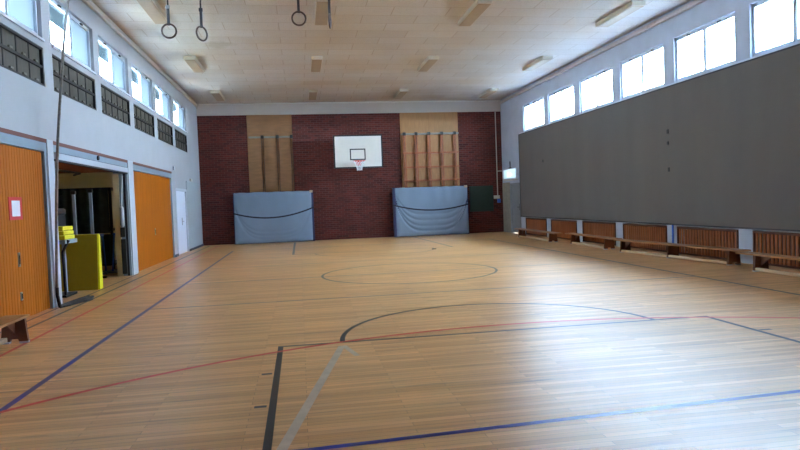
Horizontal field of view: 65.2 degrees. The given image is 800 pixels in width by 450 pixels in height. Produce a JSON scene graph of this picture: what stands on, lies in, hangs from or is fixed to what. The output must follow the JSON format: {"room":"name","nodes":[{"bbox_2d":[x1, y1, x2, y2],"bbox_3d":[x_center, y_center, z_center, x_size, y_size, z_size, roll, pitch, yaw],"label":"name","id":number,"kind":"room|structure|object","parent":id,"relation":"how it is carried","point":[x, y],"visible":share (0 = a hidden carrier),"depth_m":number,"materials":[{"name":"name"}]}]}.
{"room":"school gymnasium","nodes":[
{"label":"school gymnasium","id":0,"kind":"room"},
{"bbox_2d":[58,172,116,256],"bbox_3d":[-9.676,-0.342,20.653,4.210,2.800,0.200,-2,2,-9],"label":"wall","id":1,"kind":"structure","parent":0,"point":[100,179],"depth_m":20.44,"materials":[{"name":"beige paint"}]},
{"bbox_2d":[0,0,202,305],"bbox_3d":[-5.981,-1.561,11.412,0.300,5.660,27.470,-2,2,-9],"label":"wall","id":2,"kind":"structure","parent":0,"point":[29,107],"depth_m":12.46,"materials":[{"name":"white paint"}]},
{"bbox_2d":[0,22,44,85],"bbox_3d":[-5.513,-2.456,8.818,0.090,0.610,2.180,-2,2,-9],"label":"panel","id":3,"kind":"object","parent":2,"relation":"attached to","point":[19,55],"visible":0.9,"depth_m":9.17,"materials":[{"name":"black"}]},
{"bbox_2d":[0,0,44,41],"bbox_3d":[-5.622,-3.299,8.774,0.337,0.895,2.180,-2,2,-9],"label":"window","id":4,"kind":"structure","parent":2,"relation":"in","point":[23,13],"depth_m":9.39,"materials":[{"name":"glass"}]},
{"bbox_2d":[0,127,54,316],"bbox_3d":[-5.334,0.029,8.465,0.120,2.660,2.810,-2,2,-9],"label":"door","id":5,"kind":"structure","parent":2,"relation":"in","point":[26,274],"depth_m":9.04,"materials":[{"name":"brown wood"}]},
{"bbox_2d":[8,197,22,219],"bbox_3d":[-5.381,-0.231,8.764,0.012,0.320,0.410,-2,2,-9],"label":"notice","id":6,"kind":"object","parent":5,"relation":"attached to","point":[14,203],"visible":1,"depth_m":8.74,"materials":[{"name":"red"}]},
{"bbox_2d":[46,139,61,307],"bbox_3d":[-5.520,-0.022,9.979,0.030,2.660,0.240,-2,2,-9],"label":"trim","id":7,"kind":"structure","parent":2,"relation":"attached to","point":[49,143],"depth_m":9.91,"materials":[{"name":"grey metal"}]},
{"bbox_2d":[49,0,96,74],"bbox_3d":[-6.022,-3.380,11.281,0.337,0.895,2.180,-2,2,-9],"label":"window","id":8,"kind":"structure","parent":2,"relation":"in","point":[78,41],"depth_m":11.63,"materials":[{"name":"paint"}]},
{"bbox_2d":[52,54,95,109],"bbox_3d":[-5.913,-2.537,11.325,0.090,0.610,2.180,-2,2,-9],"label":"panel","id":9,"kind":"object","parent":2,"relation":"attached to","point":[78,86],"visible":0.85,"depth_m":11.36,"materials":[{"name":"black"}]},
{"bbox_2d":[53,141,132,303],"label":"door frame","id":10,"kind":"structure","parent":2,"relation":"in","point":[72,159],"depth_m":14.24,"materials":[{"name":"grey metal"}]},
{"bbox_2d":[49,10,175,110],"bbox_3d":[-6.521,-4.138,11.243,0.600,0.140,27.470,-2,2,-9],"label":"eaves","id":11,"kind":"object","parent":2,"relation":"attached to","point":[54,18],"depth_m":15.02,"materials":[{"name":"grey"}]},
{"bbox_2d":[98,37,130,96],"bbox_3d":[-6.422,-3.460,13.788,0.337,0.895,2.180,-2,2,-9],"label":"window","id":12,"kind":"structure","parent":2,"relation":"in","point":[117,80],"depth_m":14.14,"materials":[{"name":"paint"}]},
{"bbox_2d":[101,84,129,125],"bbox_3d":[-6.313,-2.617,13.832,0.090,0.610,2.180,-2,2,-9],"label":"panel","id":13,"kind":"object","parent":2,"relation":"attached to","point":[115,106],"visible":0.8,"depth_m":13.84,"materials":[{"name":"black"}]},
{"bbox_2d":[127,160,138,274],"bbox_3d":[-6.272,-0.172,14.687,0.030,2.660,0.440,-2,2,-9],"label":"trim","id":14,"kind":"structure","parent":2,"relation":"attached to","point":[130,175],"depth_m":14.63,"materials":[{"name":"grey metal"}]},
{"bbox_2d":[82,0,197,107],"bbox_3d":[-5.896,-4.299,11.312,0.070,0.150,27.420,-2,2,-9],"label":"trim","id":15,"kind":"structure","parent":2,"relation":"attached to","point":[89,3],"depth_m":15.16,"materials":[{"name":"paint"}]},
{"bbox_2d":[131,65,154,111],"bbox_3d":[-6.822,-3.540,16.295,0.337,0.895,2.180,-2,2,-9],"label":"window","id":16,"kind":"structure","parent":2,"relation":"in","point":[144,99],"depth_m":16.67,"materials":[{"name":"paint"}]},
{"bbox_2d":[134,104,154,136],"bbox_3d":[-6.713,-2.697,16.339,0.090,0.610,2.180,-2,2,-9],"label":"panel","id":17,"kind":"object","parent":2,"relation":"attached to","point":[143,120],"visible":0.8,"depth_m":16.39,"materials":[{"name":"black"}]},
{"bbox_2d":[133,162,174,270],"bbox_3d":[-6.723,-0.249,17.161,0.120,2.660,4.590,-2,2,-9],"label":"door","id":18,"kind":"structure","parent":2,"relation":"in","point":[152,185],"depth_m":16.95,"materials":[{"name":"brown wood"}]},
{"bbox_2d":[155,85,172,123],"bbox_3d":[-7.223,-3.620,18.802,0.337,0.895,2.180,-2,2,-9],"label":"window","id":19,"kind":"structure","parent":2,"relation":"in","point":[164,98],"depth_m":19.21,"materials":[{"name":"paint"}]},
{"bbox_2d":[157,118,172,145],"bbox_3d":[-7.114,-2.777,18.846,0.090,0.610,2.180,-2,2,-9],"label":"panel","id":20,"kind":"object","parent":2,"relation":"attached to","point":[165,135],"visible":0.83,"depth_m":18.92,"materials":[{"name":"black"}]},
{"bbox_2d":[173,100,187,132],"bbox_3d":[-7.623,-3.700,21.309,0.337,0.895,2.180,-2,2,-9],"label":"window","id":21,"kind":"structure","parent":2,"relation":"in","point":[180,124],"depth_m":21.74,"materials":[{"name":"glass"}]},
{"bbox_2d":[175,129,186,151],"bbox_3d":[-7.514,-2.857,21.353,0.090,0.610,2.180,-2,2,-9],"label":"panel","id":22,"kind":"object","parent":2,"relation":"attached to","point":[180,138],"visible":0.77,"depth_m":21.45,"materials":[{"name":"black metal"}]},
{"bbox_2d":[175,188,189,254],"bbox_3d":[-7.297,-0.124,20.888,0.140,2.170,2.000,-2,2,-9],"label":"door","id":23,"kind":"structure","parent":2,"relation":"in","point":[180,194],"depth_m":21.06,"materials":[{"name":"white paint"}]},
{"bbox_2d":[175,244,203,256],"bbox_3d":[-7.432,0.874,22.301,0.030,0.080,5.670,-2,2,-9],"label":"baseboard","id":24,"kind":"structure","parent":2,"relation":"attached to","point":[201,245],"depth_m":22.86,"materials":[{"name":"grey"}]},
{"bbox_2d":[186,181,201,248],"bbox_3d":[-7.636,-0.387,23.262,0.035,2.380,2.790,-2,2,-9],"label":"trim","id":25,"kind":"structure","parent":2,"relation":"attached to","point":[193,196],"depth_m":23.10,"materials":[{"name":"grey paint"}]},
{"bbox_2d":[197,111,503,245],"bbox_3d":[-1.814,-2.029,26.130,13.160,5.170,0.300,-2,2,-9],"label":"wall","id":26,"kind":"structure","parent":0,"point":[351,203],"depth_m":25.87,"materials":[{"name":"red brick"}]},
{"bbox_2d":[246,114,293,192],"bbox_3d":[-5.209,-1.901,25.424,1.790,5.120,0.029,-2,2,-9],"label":"wall panel","id":27,"kind":"object","parent":26,"relation":"attached to","point":[257,125],"depth_m":25.36,"materials":[{"name":"brown wood"}]},
{"bbox_2d":[248,135,294,191],"bbox_3d":[-5.150,-1.476,25.394,1.760,4.310,0.075,-2,2,-9],"label":"wall bars","id":28,"kind":"object","parent":26,"relation":"attached to","point":[261,136],"visible":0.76,"depth_m":25.35,"materials":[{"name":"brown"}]},
{"bbox_2d":[196,100,500,115],"bbox_3d":[-1.916,-4.854,25.998,12.560,0.490,0.350,-2,2,-9],"label":"trim","id":29,"kind":"structure","parent":26,"relation":"attached to","point":[483,106],"depth_m":25.80,"materials":[{"name":"white paint"}]},
{"bbox_2d":[333,134,382,170],"bbox_3d":[-1.702,-2.816,24.823,1.910,1.397,2.268,-2,2,-9],"label":"basketball backboard","id":30,"kind":"object","parent":26,"relation":"attached to","point":[350,151],"visible":1,"depth_m":24.28,"materials":[{"name":"white paint"}]},
{"bbox_2d":[400,112,459,187],"bbox_3d":[1.299,-2.182,26.454,2.480,5.120,0.029,-2,2,-9],"label":"wall panel","id":31,"kind":"object","parent":26,"relation":"attached to","point":[432,122],"depth_m":26.39,"materials":[{"name":"brown wood"}]},
{"bbox_2d":[401,131,459,187],"bbox_3d":[1.335,-1.755,26.380,2.450,4.310,0.155,-2,2,-9],"label":"wall bars","id":32,"kind":"object","parent":26,"relation":"attached to","point":[454,133],"visible":0.67,"depth_m":26.28,"materials":[{"name":"brown wood"}]},
{"bbox_2d":[469,185,493,211],"bbox_3d":[3.496,-1.131,26.821,1.040,1.110,0.064,-2,2,-9],"label":"board","id":33,"kind":"object","parent":26,"relation":"attached to","point":[481,197],"visible":1,"depth_m":26.79,"materials":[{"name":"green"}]},
{"bbox_2d":[495,112,497,194],"bbox_3d":[4.245,-3.064,26.871,0.261,3.570,0.044,-2,2,-9],"label":"conduit","id":34,"kind":"object","parent":26,"relation":"attached to","point":[495,112],"visible":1,"depth_m":26.83,"materials":[{"name":"metal"}]},
{"bbox_2d":[494,195,500,202],"bbox_3d":[4.181,-1.115,26.913,0.280,0.320,0.099,-2,2,-9],"label":"box","id":35,"kind":"object","parent":26,"relation":"attached to","point":[497,197],"visible":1,"depth_m":26.88,"materials":[{"name":"white paint"}]},
{"bbox_2d":[91,0,689,102],"bbox_3d":[0.255,-4.786,12.304,13.160,0.250,28.070,-2,2,-9],"label":"ceiling","id":36,"kind":"structure","parent":0,"point":[253,51],"depth_m":16.45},
{"bbox_2d":[56,0,92,307],"bbox_3d":[-5.183,-1.542,10.023,0.560,5.650,0.937,-2,2,-9],"label":"rope","id":37,"kind":"object","parent":36,"relation":"hanging from","point":[67,8],"visible":1,"depth_m":9.58,"materials":[{"name":"black fabric"}]},
{"bbox_2d":[136,0,166,23],"bbox_3d":[-5.083,-4.428,12.897,0.320,0.111,1.700,-2,2,-9],"label":"ceiling light","id":38,"kind":"object","parent":36,"relation":"attached to","point":[152,8],"visible":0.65,"depth_m":12.81,"materials":[{"name":"beige plastic"}]},
{"bbox_2d":[161,0,176,38],"bbox_3d":[-3.530,-3.616,9.473,0.238,1.588,0.080,-2,2,-9],"label":"ring","id":39,"kind":"object","parent":36,"relation":"hanging from","point":[168,23],"visible":1,"depth_m":9.48,"materials":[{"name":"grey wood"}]},
{"bbox_2d":[183,56,204,72],"bbox_3d":[-5.887,-4.589,17.930,0.320,0.111,1.700,-2,2,-9],"label":"ceiling light","id":40,"kind":"object","parent":36,"relation":"attached to","point":[192,62],"visible":1,"depth_m":17.65,"materials":[{"name":"beige plastic"}]},
{"bbox_2d":[185,60,203,72],"bbox_3d":[-5.885,-4.540,17.932,0.280,0.012,1.640,-2,2,-9],"label":"diffuser","id":41,"kind":"object","parent":40,"relation":"attached to","point":[195,66],"depth_m":17.90,"materials":[{"name":"beige plastic"}]},
{"bbox_2d":[196,0,207,41],"bbox_3d":[-3.057,-3.619,9.548,0.101,1.623,0.226,-2,2,9],"label":"ring","id":42,"kind":"object","parent":36,"relation":"hanging from","point":[200,8],"visible":1,"depth_m":9.55,"materials":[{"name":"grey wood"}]},
{"bbox_2d":[210,90,224,100],"bbox_3d":[-6.706,-4.753,23.063,0.320,0.111,1.700,-2,2,-9],"label":"ceiling light","id":43,"kind":"object","parent":36,"relation":"attached to","point":[216,94],"visible":1,"depth_m":22.65,"materials":[{"name":"beige plastic"}]},
{"bbox_2d":[211,93,223,100],"bbox_3d":[-6.704,-4.704,23.065,0.280,0.012,1.640,-2,2,-9],"label":"diffuser","id":44,"kind":"object","parent":43,"relation":"attached to","point":[218,96],"depth_m":22.88,"materials":[{"name":"beige plastic"}]},
{"bbox_2d":[291,0,306,25],"bbox_3d":[-1.603,-3.803,9.774,0.238,1.382,0.080,-2,2,-9],"label":"ring","id":45,"kind":"object","parent":36,"relation":"hanging from","point":[298,1],"visible":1,"depth_m":9.78,"materials":[{"name":"brown wood"}]},
{"bbox_2d":[308,89,317,99],"bbox_3d":[-3.292,-4.901,23.603,0.320,0.111,1.700,-2,2,-9],"label":"ceiling light","id":46,"kind":"object","parent":36,"relation":"attached to","point":[312,94],"visible":1,"depth_m":23.20,"materials":[{"name":"beige plastic"}]},
{"bbox_2d":[309,92,316,99],"bbox_3d":[-3.290,-4.851,23.605,0.280,0.012,1.640,-2,2,-9],"label":"diffuser","id":47,"kind":"object","parent":46,"relation":"attached to","point":[312,95],"depth_m":23.41,"materials":[{"name":"beige plastic"}]},
{"bbox_2d":[310,56,322,71],"bbox_3d":[-2.472,-4.737,18.471,0.320,0.111,1.700,-2,2,-9],"label":"ceiling light","id":48,"kind":"object","parent":36,"relation":"attached to","point":[316,61],"visible":1,"depth_m":18.13,"materials":[{"name":"beige plastic"}]},
{"bbox_2d":[311,60,321,71],"bbox_3d":[-2.471,-4.687,18.473,0.280,0.012,1.640,-2,2,-9],"label":"diffuser","id":49,"kind":"object","parent":48,"relation":"attached to","point":[316,65],"depth_m":18.38,"materials":[{"name":"beige plastic"}]},
{"bbox_2d":[314,0,331,24],"bbox_3d":[-1.669,-4.576,13.437,0.320,0.111,1.700,-2,2,-9],"label":"ceiling light","id":50,"kind":"object","parent":36,"relation":"attached to","point":[321,6],"visible":0.93,"depth_m":13.31,"materials":[{"name":"beige plastic"}]},
{"bbox_2d":[328,0,330,28],"bbox_3d":[-1.129,-3.805,9.850,0.080,1.418,0.236,-2,2,-9],"label":"ring","id":51,"kind":"object","parent":36,"relation":"hanging from","point":[329,5],"visible":1,"depth_m":9.85,"materials":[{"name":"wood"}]},
{"bbox_2d":[393,89,407,98],"bbox_3d":[0.024,-5.044,24.128,0.320,0.111,1.700,-2,2,-9],"label":"ceiling light","id":52,"kind":"object","parent":36,"relation":"attached to","point":[401,92],"visible":1,"depth_m":23.87,"materials":[{"name":"beige plastic"}]},
{"bbox_2d":[417,56,438,71],"bbox_3d":[0.843,-4.880,18.996,0.320,0.111,1.700,-2,2,-9],"label":"ceiling light","id":53,"kind":"object","parent":36,"relation":"attached to","point":[429,61],"visible":1,"depth_m":18.77,"materials":[{"name":"beige plastic"}]},
{"bbox_2d":[457,0,491,25],"bbox_3d":[1.647,-4.719,13.962,0.320,0.111,1.700,-2,2,-9],"label":"ceiling light","id":54,"kind":"object","parent":36,"relation":"attached to","point":[478,7],"visible":1,"depth_m":13.78,"materials":[{"name":"beige plastic"}]},
{"bbox_2d":[478,88,497,97],"bbox_3d":[3.458,-5.193,24.672,0.320,0.111,1.700,-2,2,-9],"label":"ceiling light","id":55,"kind":"object","parent":36,"relation":"attached to","point":[489,91],"visible":1,"depth_m":24.41,"materials":[{"name":"beige plastic"}]},
{"bbox_2d":[479,91,496,97],"bbox_3d":[3.460,-5.143,24.674,0.280,0.012,1.640,-2,2,-9],"label":"diffuser","id":56,"kind":"object","parent":55,"relation":"attached to","point":[485,94],"depth_m":24.64,"materials":[{"name":"beige plastic"}]},
{"bbox_2d":[523,56,552,70],"bbox_3d":[4.277,-5.028,19.539,0.320,0.111,1.700,-2,2,-9],"label":"ceiling light","id":57,"kind":"object","parent":36,"relation":"attached to","point":[542,60],"visible":1,"depth_m":19.26,"materials":[{"name":"white plastic"}]},
{"bbox_2d":[596,1,644,26],"bbox_3d":[5.081,-4.867,14.505,0.320,0.111,1.700,-2,2,-9],"label":"ceiling light","id":58,"kind":"object","parent":36,"relation":"attached to","point":[632,6],"visible":1,"depth_m":14.29,"materials":[{"name":"white plastic"}]},
{"bbox_2d":[0,232,799,449],"bbox_3d":[-1.688,1.183,12.185,17.800,0.202,28.070,-2,2,-9],"label":"floor","id":59,"kind":"structure","parent":0,"point":[489,340],"depth_m":6.04,"materials":[{"name":"brown wood"}]},
{"bbox_2d":[0,314,29,344],"bbox_3d":[-4.174,1.277,5.383,0.290,0.315,4.020,-2,2,-9],"label":"bench","id":60,"kind":"object","parent":59,"relation":"on","point":[11,326],"visible":1,"depth_m":7.24,"materials":[{"name":"brown wood"}]},
{"bbox_2d":[58,208,65,225],"bbox_3d":[-7.511,0.437,13.171,0.820,1.550,0.540,-2,2,-9],"label":"box","id":61,"kind":"object","parent":59,"relation":"on","point":[61,211],"visible":0.15,"depth_m":13.23,"materials":[{"name":"black metal"}]},
{"bbox_2d":[59,238,76,297],"bbox_3d":[-6.310,0.770,10.993,1.142,1.001,0.600,-2,2,-9],"label":"trolley","id":62,"kind":"object","parent":59,"relation":"on","point":[65,294],"visible":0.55,"depth_m":10.86,"materials":[{"name":"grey metal"}]},
{"bbox_2d":[59,234,74,239],"bbox_3d":[-6.311,0.232,10.976,0.980,0.074,0.500,-2,2,-9],"label":"mat","id":63,"kind":"object","parent":62,"relation":"on","point":[71,236],"visible":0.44,"depth_m":10.91,"materials":[{"name":"yellow plastic"}]},
{"bbox_2d":[59,230,73,235],"bbox_3d":[-6.314,0.154,10.973,0.958,0.074,0.500,-2,2,-9],"label":"mat","id":64,"kind":"object","parent":63,"relation":"on","point":[67,232],"visible":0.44,"depth_m":10.93,"materials":[{"name":"yellow plastic"}]},
{"bbox_2d":[58,226,72,230],"bbox_3d":[-6.318,0.077,10.969,0.936,0.074,0.500,-2,2,-9],"label":"mat","id":65,"kind":"object","parent":64,"relation":"on","point":[60,228],"visible":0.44,"depth_m":10.93,"materials":[{"name":"yellow plastic"}]},
{"bbox_2d":[71,191,77,234],"bbox_3d":[-7.185,0.238,13.876,0.405,1.970,0.405,-1,3,36],"label":"stand","id":66,"kind":"object","parent":59,"relation":"on","point":[73,193],"visible":0.34,"depth_m":13.83,"materials":[{"name":"grey metal"}]},
{"bbox_2d":[63,295,89,303],"bbox_3d":[-5.268,-1.547,10.256,0.584,5.651,1.243,-2,2,-9],"label":"rope","id":67,"kind":"object","parent":59,"relation":"on","point":[87,295],"visible":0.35,"depth_m":10.56,"materials":[{"name":"black fabric"}]},
{"bbox_2d":[59,234,102,291],"bbox_3d":[-6.378,0.727,11.953,1.210,1.060,0.281,-2,2,-9],"label":"mat","id":68,"kind":"object","parent":59,"relation":"on","point":[83,256],"visible":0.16,"depth_m":11.96,"materials":[{"name":"plastic"}]},
{"bbox_2d":[58,187,116,268],"bbox_3d":[-8.062,0.105,16.401,1.330,2.110,1.250,-2,2,-9],"label":"equipment rack","id":69,"kind":"object","parent":59,"relation":"on","point":[102,208],"visible":0.44,"depth_m":15.82,"materials":[{"name":"black metal"}]},
{"bbox_2d":[88,189,106,277],"bbox_3d":[-6.885,0.206,14.024,0.405,2.000,0.405,-1,3,36],"label":"stand","id":70,"kind":"object","parent":59,"relation":"on","point":[90,191],"visible":0.48,"depth_m":13.98,"materials":[{"name":"grey metal"}]},
{"bbox_2d":[100,234,114,274],"bbox_3d":[-7.180,0.689,15.056,0.400,0.960,0.640,-2,2,-9],"label":"trestle","id":71,"kind":"object","parent":59,"relation":"on","point":[102,235],"visible":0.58,"depth_m":15.21,"materials":[{"name":"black metal"}]},
{"bbox_2d":[104,233,117,272],"bbox_3d":[-7.000,0.669,15.388,0.400,0.960,0.640,-2,2,-9],"label":"trestle","id":72,"kind":"object","parent":59,"relation":"on","point":[114,235],"visible":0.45,"depth_m":15.17,"materials":[{"name":"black metal"}]},
{"bbox_2d":[233,190,314,244],"bbox_3d":[-5.042,-0.319,25.123,3.170,2.050,0.339,-2,2,-9],"label":"mat","id":73,"kind":"object","parent":59,"relation":"on","point":[282,216],"visible":1,"depth_m":25.00,"materials":[{"name":"blue plastic"}]},
{"bbox_2d":[392,185,468,236],"bbox_3d":[1.294,-0.587,26.125,3.190,2.040,0.339,-2,2,-9],"label":"mat","id":74,"kind":"object","parent":59,"relation":"on","point":[438,210],"visible":1,"depth_m":26.00,"materials":[{"name":"blue plastic"}]},
{"bbox_2d":[526,218,546,236],"bbox_3d":[5.168,0.067,23.370,0.220,0.635,2.050,-2,2,-9],"label":"radiator cover","id":75,"kind":"object","parent":59,"relation":"on","point":[531,223],"visible":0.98,"depth_m":23.28,"materials":[{"name":"brown wood"}]},
{"bbox_2d":[514,228,562,241],"bbox_3d":[4.662,0.341,21.393,0.290,0.315,4.000,-2,2,-7],"label":"bench","id":76,"kind":"object","parent":59,"relation":"on","point":[521,231],"visible":1,"depth_m":20.81,"materials":[{"name":"brown wood"}]},
{"bbox_2d":[551,219,576,239],"bbox_3d":[5.558,0.145,20.927,0.220,0.635,2.050,-2,2,-9],"label":"radiator cover","id":77,"kind":"object","parent":59,"relation":"on","point":[562,226],"visible":0.84,"depth_m":20.86,"materials":[{"name":"brown wood"}]},
{"bbox_2d":[565,233,621,249],"bbox_3d":[5.411,0.452,17.717,0.290,0.315,3.200,-2,2,-7],"label":"bench","id":78,"kind":"object","parent":59,"relation":"on","point":[575,237],"visible":0.96,"depth_m":17.21,"materials":[{"name":"brown wood"}]},
{"bbox_2d":[582,221,615,245],"bbox_3d":[5.948,0.223,18.485,0.220,0.635,2.050,-2,2,-9],"label":"radiator cover","id":79,"kind":"object","parent":59,"relation":"on","point":[608,229],"visible":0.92,"depth_m":18.50,"materials":[{"name":"brown wood"}]},
{"bbox_2d":[623,223,666,251],"bbox_3d":[6.338,0.301,16.042,0.220,0.635,2.050,-2,2,-9],"label":"radiator cover","id":80,"kind":"object","parent":59,"relation":"on","point":[644,232],"visible":0.9,"depth_m":15.95,"materials":[{"name":"brown wood"}]},
{"bbox_2d":[613,239,750,265],"bbox_3d":[6.052,0.574,13.892,0.290,0.315,4.160,-3,2,-14],"label":"bench","id":81,"kind":"object","parent":59,"relation":"on","point":[672,248],"visible":1,"depth_m":13.55,"materials":[{"name":"brown wood"}]},
{"bbox_2d":[677,226,738,259],"bbox_3d":[6.728,0.379,13.599,0.220,0.635,2.050,-2,2,-9],"label":"radiator cover","id":82,"kind":"object","parent":59,"relation":"on","point":[715,237],"visible":0.9,"depth_m":13.54,"materials":[{"name":"brown wood"}]},
{"bbox_2d":[735,251,799,276],"bbox_3d":[6.644,0.714,9.614,0.290,0.315,4.000,-2,2,-9],"label":"bench","id":83,"kind":"object","parent":59,"relation":"on","point":[760,260],"visible":1,"depth_m":10.94,"materials":[{"name":"brown wood"}]},
{"bbox_2d":[753,231,799,268],"bbox_3d":[7.118,0.457,11.156,0.220,0.635,2.050,-2,2,-9],"label":"radiator cover","id":84,"kind":"object","parent":59,"relation":"on","point":[779,243],"visible":0.84,"depth_m":11.54,"materials":[{"name":"brown wood"}]},
{"bbox_2d":[500,0,799,263],"bbox_3d":[6.710,-2.109,13.420,0.300,5.660,27.470,-2,2,-9],"label":"wall","id":85,"kind":"structure","parent":0,"point":[666,33],"depth_m":16.19,"materials":[{"name":"paint"}]},
{"bbox_2d":[502,182,510,232],"bbox_3d":[4.530,-0.744,26.540,0.020,2.100,0.930,-2,2,-9],"label":"trim","id":86,"kind":"structure","parent":85,"relation":"attached to","point":[506,186],"depth_m":26.51,"materials":[{"name":"beige paint"}]},
{"bbox_2d":[503,161,518,180],"bbox_3d":[4.540,-2.221,25.750,0.118,0.790,1.600,-2,2,-9],"label":"lamp","id":87,"kind":"object","parent":85,"relation":"attached to","point":[510,174],"visible":1,"depth_m":25.61,"materials":[{"name":"white paint"}]},
{"bbox_2d":[510,182,520,232],"bbox_3d":[4.741,-0.686,25.477,0.140,2.050,1.200,-2,2,-9],"label":"door","id":88,"kind":"structure","parent":85,"relation":"in","point":[514,187],"depth_m":25.63,"materials":[{"name":"paint"}]},
{"bbox_2d":[524,97,543,130],"bbox_3d":[4.959,-4.060,23.205,0.138,1.055,2.060,-2,2,-9],"label":"window","id":89,"kind":"structure","parent":85,"relation":"in","point":[540,99],"depth_m":23.21,"materials":[{"name":"paint"}]},
{"bbox_2d":[549,84,573,122],"bbox_3d":[5.349,-3.982,20.762,0.138,1.055,2.060,-2,2,-9],"label":"window","id":90,"kind":"structure","parent":85,"relation":"in","point":[569,86],"depth_m":20.76,"materials":[{"name":"paint"}]},
{"bbox_2d":[581,67,612,111],"bbox_3d":[5.739,-3.904,18.319,0.138,1.055,2.060,-2,2,-9],"label":"window","id":91,"kind":"structure","parent":85,"relation":"in","point":[596,75],"depth_m":18.32,"materials":[{"name":"paint"}]},
{"bbox_2d":[499,0,705,103],"bbox_3d":[6.421,-4.786,13.263,0.090,0.100,27.420,-2,2,-9],"label":"trim","id":92,"kind":"structure","parent":85,"relation":"attached to","point":[694,3],"depth_m":16.75,"materials":[{"name":"paint"}]},
{"bbox_2d":[622,44,663,98],"bbox_3d":[6.129,-3.826,15.876,0.138,1.055,2.060,-2,2,-9],"label":"window","id":93,"kind":"structure","parent":85,"relation":"in","point":[642,55],"depth_m":15.88,"materials":[{"name":"paint"}]},
{"bbox_2d":[518,43,799,231],"bbox_3d":[6.632,-1.562,12.797,0.085,3.240,24.030,-2,2,-9],"label":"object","id":94,"kind":"object","parent":85,"relation":"attached to","point":[720,148],"visible":1,"depth_m":14.02,"materials":[{"name":"grey fabric"}]},
{"bbox_2d":[519,41,799,133],"bbox_3d":[6.595,-3.203,12.723,0.050,0.044,24.000,-2,2,-9],"label":"trim","id":95,"kind":"structure","parent":85,"relation":"attached to","point":[799,41],"depth_m":13.95,"materials":[{"name":"paint"}]},
{"bbox_2d":[672,225,673,242],"bbox_3d":[6.425,0.340,14.735,0.042,0.690,0.044,-2,2,-9],"label":"pipe","id":96,"kind":"object","parent":85,"relation":"attached to","point":[672,225],"visible":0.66,"depth_m":14.71,"materials":[{"name":"blue metal"}]},
{"bbox_2d":[676,12,735,80],"bbox_3d":[6.519,-3.748,13.434,0.138,1.055,2.060,-2,2,-9],"label":"window","id":97,"kind":"structure","parent":85,"relation":"in","point":[704,28],"depth_m":13.43,"materials":[{"name":"paint"}]},
{"bbox_2d":[644,227,799,266],"bbox_3d":[6.520,0.301,16.071,0.049,0.660,16.910,-2,2,-9],"label":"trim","id":98,"kind":"structure","parent":85,"relation":"attached to","point":[659,227],"depth_m":13.01,"materials":[{"name":"brown"}]},
{"bbox_2d":[752,0,799,55],"bbox_3d":[6.909,-3.669,10.991,0.138,1.055,2.060,-2,2,-9],"label":"window","id":99,"kind":"structure","parent":85,"relation":"in","point":[796,25],"depth_m":11.39,"materials":[{"name":"paint"}]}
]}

